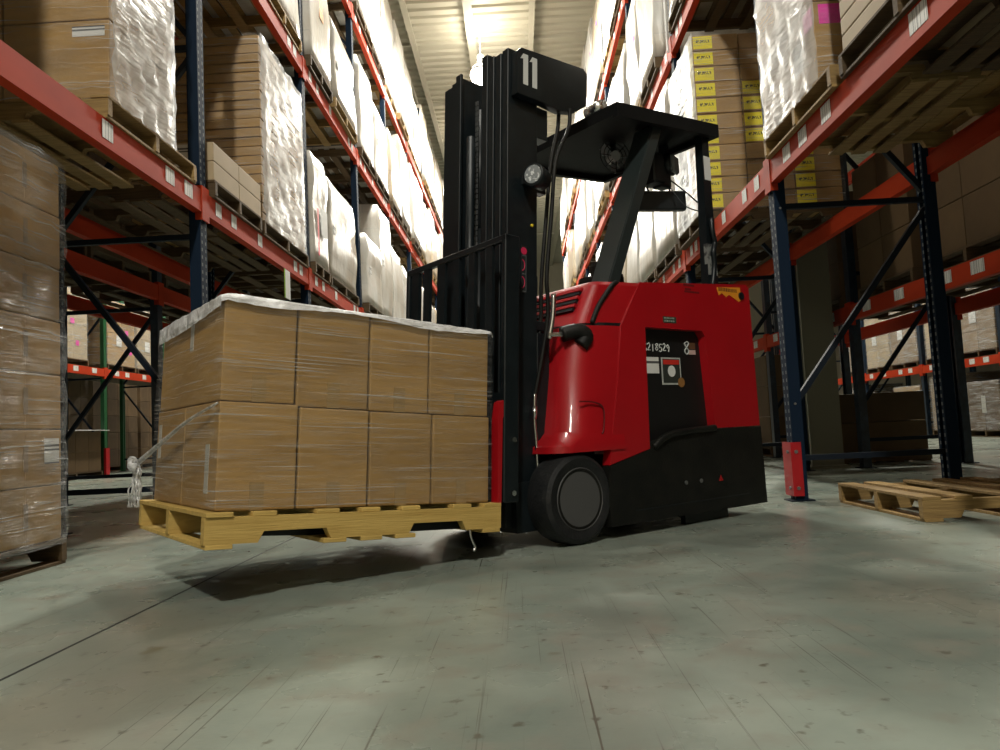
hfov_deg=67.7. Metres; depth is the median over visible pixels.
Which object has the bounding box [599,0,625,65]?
load
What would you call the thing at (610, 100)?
load
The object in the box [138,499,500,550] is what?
pallet
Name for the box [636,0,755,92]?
load
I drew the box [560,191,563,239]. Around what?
load
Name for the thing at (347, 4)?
beam
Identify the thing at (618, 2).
pallet
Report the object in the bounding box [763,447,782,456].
pallet
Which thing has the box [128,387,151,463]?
load
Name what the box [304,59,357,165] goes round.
beam
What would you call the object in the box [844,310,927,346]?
beam
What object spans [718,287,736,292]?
print
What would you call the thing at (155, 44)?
carton
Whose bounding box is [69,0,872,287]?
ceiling
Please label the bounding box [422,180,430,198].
pallet
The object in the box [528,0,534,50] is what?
trim
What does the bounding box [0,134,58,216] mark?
carton
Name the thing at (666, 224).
load
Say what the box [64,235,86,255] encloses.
pallet
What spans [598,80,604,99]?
beam
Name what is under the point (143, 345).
load
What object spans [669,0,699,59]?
beam
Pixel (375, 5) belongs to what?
load
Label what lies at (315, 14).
load
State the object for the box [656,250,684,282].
beam
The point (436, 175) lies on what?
load
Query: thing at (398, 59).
load
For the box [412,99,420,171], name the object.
load
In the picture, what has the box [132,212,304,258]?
carton
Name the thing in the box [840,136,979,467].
frame
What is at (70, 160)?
load
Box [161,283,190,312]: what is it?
beam
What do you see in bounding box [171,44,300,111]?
carton
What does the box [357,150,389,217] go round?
beam
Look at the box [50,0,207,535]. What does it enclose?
frame
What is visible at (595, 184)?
load
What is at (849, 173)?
beam
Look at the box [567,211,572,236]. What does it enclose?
beam
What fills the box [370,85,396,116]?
pallet
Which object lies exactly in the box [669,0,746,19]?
load
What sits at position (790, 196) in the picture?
carton
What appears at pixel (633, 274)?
load
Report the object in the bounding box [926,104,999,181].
beam
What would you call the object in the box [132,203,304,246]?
carton
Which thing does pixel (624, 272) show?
load
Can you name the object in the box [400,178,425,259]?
load
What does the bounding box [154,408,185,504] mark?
carton
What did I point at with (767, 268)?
beam
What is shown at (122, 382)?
frame
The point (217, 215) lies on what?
beam
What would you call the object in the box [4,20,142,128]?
carton
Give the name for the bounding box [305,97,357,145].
pallet
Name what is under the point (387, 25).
load
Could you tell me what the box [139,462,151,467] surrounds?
pallet
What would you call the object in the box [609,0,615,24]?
load
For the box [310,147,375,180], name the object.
pallet
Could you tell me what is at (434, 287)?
beam
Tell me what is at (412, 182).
load
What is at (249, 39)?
carton
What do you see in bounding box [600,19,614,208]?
frame
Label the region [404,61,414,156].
load
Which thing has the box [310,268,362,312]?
beam
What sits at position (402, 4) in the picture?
trim
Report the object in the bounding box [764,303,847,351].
beam
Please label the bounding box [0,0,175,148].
film
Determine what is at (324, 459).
carton
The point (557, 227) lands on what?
trim
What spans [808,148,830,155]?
carton
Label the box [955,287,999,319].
beam
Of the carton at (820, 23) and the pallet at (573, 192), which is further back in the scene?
the pallet at (573, 192)
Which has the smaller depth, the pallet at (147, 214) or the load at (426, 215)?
the pallet at (147, 214)
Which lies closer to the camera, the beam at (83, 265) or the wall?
the beam at (83, 265)
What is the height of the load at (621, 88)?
1.297 m
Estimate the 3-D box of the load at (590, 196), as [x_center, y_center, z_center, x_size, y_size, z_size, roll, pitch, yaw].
[2.444,-3.839,15.798,1.130,1.751,1.116,-3,-4,1]
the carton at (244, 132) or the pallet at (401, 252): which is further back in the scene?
the pallet at (401, 252)
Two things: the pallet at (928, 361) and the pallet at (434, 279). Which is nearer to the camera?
the pallet at (928, 361)
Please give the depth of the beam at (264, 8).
6.92 m
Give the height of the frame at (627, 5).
8.438 m
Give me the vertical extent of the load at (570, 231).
1.674 m
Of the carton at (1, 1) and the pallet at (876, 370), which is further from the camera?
the pallet at (876, 370)
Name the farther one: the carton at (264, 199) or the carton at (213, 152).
the carton at (264, 199)
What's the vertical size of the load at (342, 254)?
1.165 m
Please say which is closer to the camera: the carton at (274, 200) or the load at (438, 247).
the carton at (274, 200)
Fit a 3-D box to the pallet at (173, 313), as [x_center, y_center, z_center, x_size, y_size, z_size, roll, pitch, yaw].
[-3.898,-0.799,9.363,1.000,0.121,1.050,-3,-4,1]
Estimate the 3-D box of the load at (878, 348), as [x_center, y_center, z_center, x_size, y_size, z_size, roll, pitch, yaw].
[8.974,-0.789,16.824,0.992,1.230,1.092,-3,-4,1]
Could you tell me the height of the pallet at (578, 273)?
0.121 m
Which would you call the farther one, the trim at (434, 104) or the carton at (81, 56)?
the trim at (434, 104)
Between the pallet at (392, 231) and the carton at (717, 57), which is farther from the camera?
the pallet at (392, 231)
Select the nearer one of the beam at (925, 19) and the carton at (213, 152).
the beam at (925, 19)
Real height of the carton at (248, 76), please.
0.073 m
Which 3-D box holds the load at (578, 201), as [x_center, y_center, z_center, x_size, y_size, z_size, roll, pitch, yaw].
[2.507,-3.635,18.289,1.130,1.696,1.116,-3,-4,1]
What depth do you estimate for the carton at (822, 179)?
6.39 m
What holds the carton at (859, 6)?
on the carton at (874, 5)
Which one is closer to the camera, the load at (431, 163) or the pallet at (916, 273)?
the pallet at (916, 273)
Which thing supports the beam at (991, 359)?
attached to the frame at (997, 308)
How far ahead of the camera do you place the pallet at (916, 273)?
6.66 m
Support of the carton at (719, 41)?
on the carton at (717, 57)
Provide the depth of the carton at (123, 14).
3.87 m
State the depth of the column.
7.53 m
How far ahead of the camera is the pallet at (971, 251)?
5.44 m
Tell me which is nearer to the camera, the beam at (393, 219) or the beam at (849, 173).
the beam at (849, 173)
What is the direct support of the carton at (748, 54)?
on the carton at (746, 71)
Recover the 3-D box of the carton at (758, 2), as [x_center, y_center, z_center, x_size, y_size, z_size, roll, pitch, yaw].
[1.964,-2.680,4.746,0.562,0.445,0.425,-3,-4,1]
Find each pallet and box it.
[0,94,196,190]
[0,538,66,581]
[64,180,261,236]
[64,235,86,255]
[64,246,151,286]
[68,358,88,365]
[68,471,102,480]
[70,278,189,308]
[71,364,135,375]
[96,368,148,378]
[110,465,131,471]
[133,307,188,323]
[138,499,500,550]
[139,220,308,271]
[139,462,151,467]
[170,0,301,53]
[214,261,330,289]
[235,275,358,307]
[272,54,332,103]
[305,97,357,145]
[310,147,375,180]
[327,1,372,51]
[330,174,389,204]
[332,302,383,314]
[353,48,384,84]
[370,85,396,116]
[371,201,402,224]
[386,113,408,140]
[390,221,411,241]
[391,238,421,256]
[399,255,426,267]
[407,141,415,163]
[415,160,421,180]
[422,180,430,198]
[422,275,436,286]
[423,196,435,211]
[435,211,440,225]
[564,216,573,229]
[570,188,575,205]
[571,278,576,286]
[576,270,589,279]
[579,259,595,271]
[582,243,596,259]
[588,229,605,247]
[594,73,614,101]
[595,214,610,230]
[598,190,611,214]
[603,36,625,72]
[608,179,615,192]
[609,0,625,36]
[640,56,681,105]
[644,269,748,283]
[656,240,771,277]
[668,0,754,33]
[678,206,843,250]
[763,64,999,158]
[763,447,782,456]
[831,297,925,320]
[838,0,999,78]
[838,477,999,521]
[844,449,932,463]
[858,267,999,299]
[867,366,891,373]
[891,361,919,369]
[925,358,931,364]
[933,430,984,435]
[942,232,999,269]
[964,347,998,358]
[971,430,999,436]
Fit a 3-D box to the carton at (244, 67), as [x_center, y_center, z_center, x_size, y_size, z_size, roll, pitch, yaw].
[-2.535,-2.499,6.823,1.090,0.073,1.220,-3,-4,1]
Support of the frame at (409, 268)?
on the floor
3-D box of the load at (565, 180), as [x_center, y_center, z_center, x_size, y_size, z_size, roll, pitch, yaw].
[2.460,-5.383,22.094,1.134,1.614,1.114,-3,-4,1]
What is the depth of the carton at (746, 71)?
6.47 m
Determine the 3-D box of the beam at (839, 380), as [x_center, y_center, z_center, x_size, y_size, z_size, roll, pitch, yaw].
[8.569,0.170,18.682,0.063,0.230,2.500,-3,-4,1]
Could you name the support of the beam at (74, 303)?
attached to the frame at (154, 321)
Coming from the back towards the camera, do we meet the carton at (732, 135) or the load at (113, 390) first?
the load at (113, 390)
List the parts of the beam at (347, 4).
rail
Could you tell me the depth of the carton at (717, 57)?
6.49 m
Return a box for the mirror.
[639,187,685,211]
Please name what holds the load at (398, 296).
on the pallet
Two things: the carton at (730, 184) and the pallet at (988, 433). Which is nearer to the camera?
the carton at (730, 184)
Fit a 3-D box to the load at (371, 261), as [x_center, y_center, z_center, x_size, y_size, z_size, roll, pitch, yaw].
[-2.345,-1.409,10.694,1.132,0.995,1.187,-3,-4,1]
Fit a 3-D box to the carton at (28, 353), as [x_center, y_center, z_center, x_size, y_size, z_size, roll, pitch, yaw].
[-2.440,-0.134,3.442,0.508,0.262,0.525,-3,-4,1]
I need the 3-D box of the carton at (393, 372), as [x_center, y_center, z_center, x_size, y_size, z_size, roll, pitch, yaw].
[-0.527,-0.020,3.139,0.288,0.390,0.426,0,-5,-37]
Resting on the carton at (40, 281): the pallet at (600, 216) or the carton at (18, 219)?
the carton at (18, 219)
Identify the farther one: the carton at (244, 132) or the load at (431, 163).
the load at (431, 163)
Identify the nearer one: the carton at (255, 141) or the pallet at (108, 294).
the carton at (255, 141)
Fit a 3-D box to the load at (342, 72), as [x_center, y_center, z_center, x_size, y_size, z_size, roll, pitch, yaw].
[-2.501,-3.697,9.357,1.137,1.015,1.189,-3,-4,1]
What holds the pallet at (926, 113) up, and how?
on the beam at (925, 19)
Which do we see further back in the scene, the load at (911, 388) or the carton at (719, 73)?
the load at (911, 388)
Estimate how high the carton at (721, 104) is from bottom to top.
0.137 m
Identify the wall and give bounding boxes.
[68,261,999,447]
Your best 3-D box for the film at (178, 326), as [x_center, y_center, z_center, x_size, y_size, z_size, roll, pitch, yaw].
[-0.859,0.173,3.295,1.269,0.818,1.145,0,-5,-37]
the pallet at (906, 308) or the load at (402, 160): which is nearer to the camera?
the pallet at (906, 308)
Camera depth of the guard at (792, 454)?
4.74 m
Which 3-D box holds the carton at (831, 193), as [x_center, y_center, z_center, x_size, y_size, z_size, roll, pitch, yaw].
[2.746,-1.524,6.614,0.397,0.137,0.462,-3,-4,1]
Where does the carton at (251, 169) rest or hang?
on the carton at (259, 178)
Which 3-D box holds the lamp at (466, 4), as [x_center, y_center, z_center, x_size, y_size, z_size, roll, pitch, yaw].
[-0.717,-8.335,18.163,0.200,0.198,53.000,-3,-4,1]
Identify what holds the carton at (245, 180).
on the carton at (246, 197)
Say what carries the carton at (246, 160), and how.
on the carton at (251, 169)
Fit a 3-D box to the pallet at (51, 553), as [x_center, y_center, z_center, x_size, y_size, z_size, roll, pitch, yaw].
[-2.655,0.846,3.120,1.032,0.121,1.112,-3,-4,1]
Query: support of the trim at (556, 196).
attached to the ceiling
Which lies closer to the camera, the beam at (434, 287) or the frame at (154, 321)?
the frame at (154, 321)
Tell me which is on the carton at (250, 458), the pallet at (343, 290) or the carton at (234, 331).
the carton at (234, 331)
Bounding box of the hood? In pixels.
[533,325,625,453]
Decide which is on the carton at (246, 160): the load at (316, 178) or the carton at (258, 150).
the carton at (258, 150)
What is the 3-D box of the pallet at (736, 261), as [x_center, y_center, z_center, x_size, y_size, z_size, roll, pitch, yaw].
[2.378,-1.264,8.124,1.150,0.121,1.110,-3,-4,1]
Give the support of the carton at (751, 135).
on the carton at (753, 150)
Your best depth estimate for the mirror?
4.42 m
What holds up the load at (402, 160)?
on the pallet at (392, 231)
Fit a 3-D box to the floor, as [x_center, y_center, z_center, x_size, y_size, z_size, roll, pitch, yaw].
[0.500,1.889,17.403,60.000,0.200,53.000,-3,-4,1]
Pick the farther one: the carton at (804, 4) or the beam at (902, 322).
the beam at (902, 322)
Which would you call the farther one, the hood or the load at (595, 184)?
the load at (595, 184)
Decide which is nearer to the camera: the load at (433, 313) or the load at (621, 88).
the load at (621, 88)
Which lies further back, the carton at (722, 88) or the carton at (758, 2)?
the carton at (722, 88)
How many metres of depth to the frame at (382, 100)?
12.68 m
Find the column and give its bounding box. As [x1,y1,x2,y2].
[792,217,850,468]
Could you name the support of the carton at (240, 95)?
on the carton at (248, 104)
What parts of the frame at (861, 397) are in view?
foot plate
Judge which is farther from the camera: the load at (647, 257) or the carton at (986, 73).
the load at (647, 257)
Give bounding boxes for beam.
[0,40,205,221]
[64,207,189,284]
[64,248,161,304]
[67,294,169,330]
[68,364,105,378]
[106,368,150,382]
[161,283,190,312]
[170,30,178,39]
[205,188,310,290]
[215,280,244,296]
[251,0,304,79]
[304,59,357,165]
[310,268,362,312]
[341,0,352,19]
[352,4,384,97]
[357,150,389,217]
[385,88,406,151]
[389,204,410,251]
[407,146,422,190]
[411,244,423,273]
[423,186,434,219]
[432,280,436,295]
[435,216,442,236]
[562,230,566,255]
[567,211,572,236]
[572,180,579,212]
[577,260,585,284]
[585,236,596,268]
[595,197,611,241]
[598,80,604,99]
[603,0,624,86]
[610,177,621,205]
[644,40,671,109]
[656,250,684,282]
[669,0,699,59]
[683,160,768,271]
[734,258,773,288]
[753,335,765,352]
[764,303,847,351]
[765,0,971,192]
[789,163,914,265]
[838,377,852,384]
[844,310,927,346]
[847,249,999,324]
[848,153,875,184]
[864,365,920,382]
[920,352,999,375]
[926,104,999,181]
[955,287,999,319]
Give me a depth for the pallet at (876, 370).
17.04 m
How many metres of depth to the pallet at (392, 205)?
13.18 m
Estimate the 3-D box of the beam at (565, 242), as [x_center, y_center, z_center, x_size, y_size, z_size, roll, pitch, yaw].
[2.097,-4.214,23.942,0.063,0.230,2.500,-3,-4,1]
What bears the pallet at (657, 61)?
on the beam at (665, 67)
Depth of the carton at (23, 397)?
3.44 m
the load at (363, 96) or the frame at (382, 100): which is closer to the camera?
the load at (363, 96)
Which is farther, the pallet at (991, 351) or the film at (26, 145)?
the pallet at (991, 351)
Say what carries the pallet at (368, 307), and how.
on the beam
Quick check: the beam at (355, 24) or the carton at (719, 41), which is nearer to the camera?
the carton at (719, 41)
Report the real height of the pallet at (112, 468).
0.121 m
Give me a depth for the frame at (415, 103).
17.79 m
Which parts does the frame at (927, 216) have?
foot plate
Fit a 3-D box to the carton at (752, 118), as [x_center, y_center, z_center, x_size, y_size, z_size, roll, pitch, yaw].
[2.312,-2.207,6.671,0.397,0.137,0.462,-3,-4,1]
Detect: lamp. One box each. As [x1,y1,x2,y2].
[462,0,476,68]
[470,30,483,84]
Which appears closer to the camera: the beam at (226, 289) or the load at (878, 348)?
the beam at (226, 289)
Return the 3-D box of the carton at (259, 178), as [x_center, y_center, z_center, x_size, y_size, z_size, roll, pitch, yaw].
[-2.489,-1.548,6.753,1.089,0.073,1.220,-3,-4,1]
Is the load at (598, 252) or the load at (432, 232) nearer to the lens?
the load at (598, 252)
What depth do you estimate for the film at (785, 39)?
4.47 m
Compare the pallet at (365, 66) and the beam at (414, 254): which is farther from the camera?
the beam at (414, 254)
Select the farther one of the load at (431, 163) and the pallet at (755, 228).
the load at (431, 163)
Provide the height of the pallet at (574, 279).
0.121 m
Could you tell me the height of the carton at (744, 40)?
0.137 m
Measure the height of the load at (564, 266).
1.495 m
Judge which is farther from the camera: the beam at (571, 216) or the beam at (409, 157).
the beam at (571, 216)
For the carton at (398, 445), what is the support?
on the pallet at (219, 530)
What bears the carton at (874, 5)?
on the pallet at (960, 57)
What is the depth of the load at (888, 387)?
17.61 m
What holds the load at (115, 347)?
on the pallet
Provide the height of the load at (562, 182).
1.996 m
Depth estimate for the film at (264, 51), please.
6.64 m
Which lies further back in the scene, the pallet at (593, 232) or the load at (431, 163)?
the load at (431, 163)
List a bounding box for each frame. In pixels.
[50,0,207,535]
[64,243,162,505]
[68,303,107,474]
[118,301,165,471]
[208,0,310,304]
[306,10,361,306]
[379,12,389,226]
[404,150,411,271]
[415,103,423,283]
[431,148,436,309]
[573,210,576,271]
[586,73,600,250]
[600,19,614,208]
[625,0,732,427]
[667,0,815,470]
[725,274,779,427]
[753,0,962,501]
[759,261,851,457]
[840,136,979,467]
[860,320,910,392]
[914,287,975,434]
[993,276,999,351]
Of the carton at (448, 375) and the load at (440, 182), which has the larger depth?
the load at (440, 182)
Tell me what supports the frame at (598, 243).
on the floor
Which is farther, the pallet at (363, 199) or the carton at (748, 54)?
the pallet at (363, 199)
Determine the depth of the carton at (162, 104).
4.34 m
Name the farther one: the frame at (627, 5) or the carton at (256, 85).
the frame at (627, 5)
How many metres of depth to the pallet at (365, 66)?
12.11 m
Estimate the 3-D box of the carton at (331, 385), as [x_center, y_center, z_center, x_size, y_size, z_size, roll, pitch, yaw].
[-0.751,-0.043,2.970,0.310,0.391,0.426,0,-5,-37]
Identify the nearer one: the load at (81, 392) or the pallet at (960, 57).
the pallet at (960, 57)
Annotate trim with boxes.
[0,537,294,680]
[398,0,443,159]
[401,32,586,47]
[421,103,444,107]
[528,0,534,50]
[537,195,560,198]
[549,205,559,265]
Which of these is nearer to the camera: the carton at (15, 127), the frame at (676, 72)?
the carton at (15, 127)
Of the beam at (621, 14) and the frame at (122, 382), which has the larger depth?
the frame at (122, 382)
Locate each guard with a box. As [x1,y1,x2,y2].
[104,448,109,474]
[782,442,804,495]
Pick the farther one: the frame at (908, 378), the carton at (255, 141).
the frame at (908, 378)
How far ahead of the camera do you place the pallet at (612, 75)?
13.16 m
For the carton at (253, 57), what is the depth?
6.22 m
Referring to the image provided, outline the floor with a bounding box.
[0,437,999,749]
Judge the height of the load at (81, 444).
0.832 m
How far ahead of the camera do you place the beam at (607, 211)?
13.74 m
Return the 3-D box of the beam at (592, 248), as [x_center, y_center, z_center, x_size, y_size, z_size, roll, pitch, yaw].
[1.996,-2.694,16.315,0.063,0.230,2.500,-3,-4,1]
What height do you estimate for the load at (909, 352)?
1.130 m
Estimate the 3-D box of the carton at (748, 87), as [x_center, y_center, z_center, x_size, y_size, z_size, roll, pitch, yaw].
[2.299,-2.488,6.688,0.397,0.137,0.462,-3,-4,1]
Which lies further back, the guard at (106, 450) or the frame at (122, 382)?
the frame at (122, 382)
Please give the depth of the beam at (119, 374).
15.60 m
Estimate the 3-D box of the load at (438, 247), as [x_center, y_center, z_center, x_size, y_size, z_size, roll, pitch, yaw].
[-2.245,-3.140,20.829,1.137,1.536,1.117,-3,-4,1]
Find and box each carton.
[0,0,4,27]
[0,26,42,130]
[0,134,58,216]
[0,192,59,269]
[0,251,58,321]
[0,310,59,375]
[0,370,59,429]
[0,430,60,489]
[0,484,60,551]
[4,0,141,50]
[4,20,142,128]
[19,129,61,142]
[47,58,171,151]
[131,174,303,222]
[132,165,303,214]
[132,193,304,238]
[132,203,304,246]
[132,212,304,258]
[141,0,170,79]
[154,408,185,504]
[157,0,169,13]
[159,146,301,196]
[161,184,304,230]
[161,299,296,411]
[168,142,238,181]
[170,35,300,105]
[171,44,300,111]
[171,53,300,120]
[171,81,301,144]
[171,90,301,151]
[172,100,302,159]
[172,109,302,167]
[172,118,302,175]
[172,127,300,177]
[172,137,295,183]
[172,161,238,200]
[175,63,301,128]
[175,72,301,136]
[181,401,297,510]
[223,184,260,218]
[230,156,303,206]
[238,166,260,200]
[289,310,368,409]
[294,407,367,508]
[361,317,428,413]
[366,412,430,505]
[426,329,487,416]
[429,415,488,503]
[680,33,737,74]
[681,49,738,89]
[682,65,739,104]
[683,80,740,116]
[686,96,741,118]
[686,128,744,163]
[687,144,745,178]
[688,160,746,193]
[690,176,747,203]
[694,192,739,217]
[695,112,742,128]
[737,33,756,49]
[738,48,757,64]
[739,64,758,80]
[740,79,760,96]
[741,95,761,112]
[742,111,762,127]
[744,127,763,143]
[745,142,764,159]
[745,189,795,220]
[746,159,793,175]
[747,173,794,189]
[756,0,761,8]
[756,0,781,73]
[761,62,866,139]
[781,0,837,30]
[786,0,911,109]
[792,187,842,217]
[793,155,840,172]
[794,171,841,189]
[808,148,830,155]
[839,0,855,18]
[841,0,872,35]
[842,0,999,52]
[867,110,964,134]
[906,45,999,101]
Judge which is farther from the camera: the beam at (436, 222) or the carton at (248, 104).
the beam at (436, 222)
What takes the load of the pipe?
attached to the wall
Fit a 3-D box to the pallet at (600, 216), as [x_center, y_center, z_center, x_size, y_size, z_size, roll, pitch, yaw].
[2.467,-3.002,14.403,1.150,0.121,1.090,-3,-4,1]
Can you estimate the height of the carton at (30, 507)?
0.262 m
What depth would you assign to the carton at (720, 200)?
6.40 m
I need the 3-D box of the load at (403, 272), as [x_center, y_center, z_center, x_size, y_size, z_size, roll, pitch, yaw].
[-2.297,-1.315,14.350,1.134,1.330,1.114,-3,-4,1]
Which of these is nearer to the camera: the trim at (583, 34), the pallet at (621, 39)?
the pallet at (621, 39)
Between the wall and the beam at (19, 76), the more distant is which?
the wall
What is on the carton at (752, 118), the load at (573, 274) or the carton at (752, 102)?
the carton at (752, 102)
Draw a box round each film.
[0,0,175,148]
[0,145,67,532]
[127,293,492,507]
[205,42,304,238]
[670,34,843,229]
[760,0,835,131]
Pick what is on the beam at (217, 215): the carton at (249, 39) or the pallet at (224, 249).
the pallet at (224, 249)
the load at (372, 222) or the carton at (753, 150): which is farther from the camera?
the load at (372, 222)
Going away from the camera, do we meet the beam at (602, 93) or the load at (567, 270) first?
the beam at (602, 93)
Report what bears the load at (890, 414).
on the pallet at (917, 457)
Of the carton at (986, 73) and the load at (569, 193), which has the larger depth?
the load at (569, 193)
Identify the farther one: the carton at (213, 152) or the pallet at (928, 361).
the pallet at (928, 361)
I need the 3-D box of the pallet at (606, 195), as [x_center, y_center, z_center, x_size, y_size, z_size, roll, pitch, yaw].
[2.379,-3.082,13.238,1.150,0.121,1.090,-3,-4,1]
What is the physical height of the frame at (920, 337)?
4.200 m
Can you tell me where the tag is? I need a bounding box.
[284,268,290,299]
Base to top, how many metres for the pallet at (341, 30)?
0.121 m
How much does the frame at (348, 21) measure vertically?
8.438 m
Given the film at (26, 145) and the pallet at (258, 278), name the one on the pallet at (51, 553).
the film at (26, 145)
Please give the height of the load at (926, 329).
1.230 m
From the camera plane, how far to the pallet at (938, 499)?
4.01 m
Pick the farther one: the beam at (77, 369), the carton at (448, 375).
the beam at (77, 369)
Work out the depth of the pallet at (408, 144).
15.90 m
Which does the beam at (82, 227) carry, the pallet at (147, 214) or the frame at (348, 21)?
the pallet at (147, 214)
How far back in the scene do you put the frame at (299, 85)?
7.51 m
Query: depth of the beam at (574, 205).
19.13 m
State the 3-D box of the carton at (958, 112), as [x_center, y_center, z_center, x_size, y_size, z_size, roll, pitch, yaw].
[2.572,-1.812,4.668,0.562,0.445,0.425,-3,-4,1]
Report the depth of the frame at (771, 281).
12.38 m
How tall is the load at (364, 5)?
1.715 m
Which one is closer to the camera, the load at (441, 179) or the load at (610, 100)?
the load at (610, 100)
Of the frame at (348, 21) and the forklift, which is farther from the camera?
the frame at (348, 21)
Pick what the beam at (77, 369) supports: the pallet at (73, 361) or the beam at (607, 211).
the pallet at (73, 361)
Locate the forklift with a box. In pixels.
[262,48,767,551]
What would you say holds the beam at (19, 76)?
attached to the frame at (192, 64)
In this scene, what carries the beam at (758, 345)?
attached to the frame at (844, 351)
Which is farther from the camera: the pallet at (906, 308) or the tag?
the pallet at (906, 308)
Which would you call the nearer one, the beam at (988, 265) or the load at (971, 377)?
the beam at (988, 265)
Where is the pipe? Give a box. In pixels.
[391,15,441,178]
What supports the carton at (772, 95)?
on the pallet at (926, 113)
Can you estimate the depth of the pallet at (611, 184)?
12.31 m
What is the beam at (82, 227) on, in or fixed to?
attached to the frame at (192, 64)
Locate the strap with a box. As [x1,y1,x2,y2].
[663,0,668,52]
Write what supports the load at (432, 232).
on the pallet at (434, 279)
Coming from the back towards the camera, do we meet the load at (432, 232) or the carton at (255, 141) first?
the load at (432, 232)
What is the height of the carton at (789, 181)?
0.137 m
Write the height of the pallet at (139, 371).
0.121 m
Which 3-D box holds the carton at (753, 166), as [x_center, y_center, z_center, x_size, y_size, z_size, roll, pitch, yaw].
[2.334,-1.785,6.646,0.396,0.137,0.460,-3,-4,1]
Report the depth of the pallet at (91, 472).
14.37 m
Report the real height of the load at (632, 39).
1.415 m
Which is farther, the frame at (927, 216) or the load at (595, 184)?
the load at (595, 184)
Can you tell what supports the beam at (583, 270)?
attached to the frame
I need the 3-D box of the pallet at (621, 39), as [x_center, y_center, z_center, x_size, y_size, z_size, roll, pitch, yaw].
[2.302,-5.231,12.059,1.150,0.121,1.090,-3,-4,1]
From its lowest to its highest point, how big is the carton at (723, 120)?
0.137 m
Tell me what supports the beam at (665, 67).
attached to the frame at (676, 72)
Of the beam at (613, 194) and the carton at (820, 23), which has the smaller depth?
the carton at (820, 23)
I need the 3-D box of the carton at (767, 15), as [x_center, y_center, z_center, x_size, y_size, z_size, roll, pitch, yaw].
[1.986,-2.232,4.714,0.562,0.445,0.425,-3,-4,1]
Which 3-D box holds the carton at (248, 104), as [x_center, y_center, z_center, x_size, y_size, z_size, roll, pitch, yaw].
[-2.520,-2.182,6.804,1.093,0.073,1.220,-3,-4,1]
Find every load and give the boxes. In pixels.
[63,158,82,239]
[67,287,87,359]
[68,378,100,452]
[68,430,109,473]
[81,302,134,367]
[82,152,147,271]
[107,383,137,465]
[122,243,189,291]
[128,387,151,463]
[134,311,150,368]
[170,0,299,43]
[223,150,328,271]
[255,176,356,298]
[271,0,330,94]
[306,15,356,137]
[306,54,373,173]
[321,232,383,313]
[327,0,372,44]
[338,101,387,198]
[350,204,392,316]
[357,0,384,78]
[370,0,395,111]
[379,127,401,216]
[386,20,407,134]
[390,134,410,235]
[391,246,403,317]
[393,163,420,251]
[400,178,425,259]
[400,265,406,317]
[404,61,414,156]
[411,202,430,263]
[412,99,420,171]
[416,104,429,189]
[423,142,434,206]
[426,208,436,279]
[432,306,435,322]
[433,155,439,216]
[435,159,442,227]
[435,231,440,259]
[437,234,442,258]
[441,179,443,207]
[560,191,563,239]
[562,177,573,225]
[562,182,564,234]
[563,257,565,288]
[566,253,568,287]
[567,229,573,286]
[568,178,570,210]
[569,114,574,195]
[569,230,576,283]
[573,112,576,183]
[575,208,589,272]
[577,110,581,121]
[577,193,595,262]
[580,180,596,253]
[581,45,587,118]
[584,18,594,104]
[586,181,607,241]
[592,0,615,96]
[592,181,598,220]
[596,242,602,261]
[598,182,608,207]
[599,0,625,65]
[607,77,613,105]
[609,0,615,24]
[614,43,629,103]
[622,256,626,281]
[626,0,640,105]
[627,216,639,282]
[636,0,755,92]
[638,187,746,281]
[653,78,765,266]
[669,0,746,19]
[754,355,786,447]
[825,191,860,304]
[839,391,927,452]
[849,339,873,371]
[851,143,963,287]
[852,383,902,393]
[864,312,895,368]
[889,307,926,364]
[894,385,933,428]
[922,288,975,358]
[930,371,999,429]
[931,115,999,259]
[961,288,998,352]
[967,380,999,429]
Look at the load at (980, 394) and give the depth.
13.03 m
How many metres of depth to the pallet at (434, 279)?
19.41 m
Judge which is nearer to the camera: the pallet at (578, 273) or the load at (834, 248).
the load at (834, 248)
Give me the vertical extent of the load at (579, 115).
1.800 m
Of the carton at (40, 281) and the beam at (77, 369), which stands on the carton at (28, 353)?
the carton at (40, 281)
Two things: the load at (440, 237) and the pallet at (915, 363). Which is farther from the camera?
the load at (440, 237)
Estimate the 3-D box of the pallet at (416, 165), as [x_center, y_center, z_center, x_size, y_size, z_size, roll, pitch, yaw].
[-2.425,-4.637,17.098,1.150,0.121,1.090,-3,-4,1]
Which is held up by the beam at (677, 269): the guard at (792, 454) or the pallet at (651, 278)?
the pallet at (651, 278)
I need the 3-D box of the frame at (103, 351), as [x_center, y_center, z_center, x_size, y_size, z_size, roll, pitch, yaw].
[-8.296,0.011,14.684,1.130,4.000,0.140,-3,-4,1]
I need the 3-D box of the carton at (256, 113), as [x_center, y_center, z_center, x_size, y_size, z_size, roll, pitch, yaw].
[-2.516,-2.102,6.801,1.096,0.073,1.220,-3,-4,1]
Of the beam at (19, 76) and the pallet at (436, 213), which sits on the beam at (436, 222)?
the pallet at (436, 213)
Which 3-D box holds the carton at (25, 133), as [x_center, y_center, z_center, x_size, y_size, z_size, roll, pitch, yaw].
[-2.841,-1.555,4.379,0.557,0.415,0.345,-3,-4,1]
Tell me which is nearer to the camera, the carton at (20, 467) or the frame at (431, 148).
the carton at (20, 467)
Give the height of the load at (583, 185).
1.654 m
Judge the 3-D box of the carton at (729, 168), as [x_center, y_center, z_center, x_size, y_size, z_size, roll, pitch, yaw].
[1.933,-1.765,6.648,0.397,0.137,0.462,-3,-4,1]

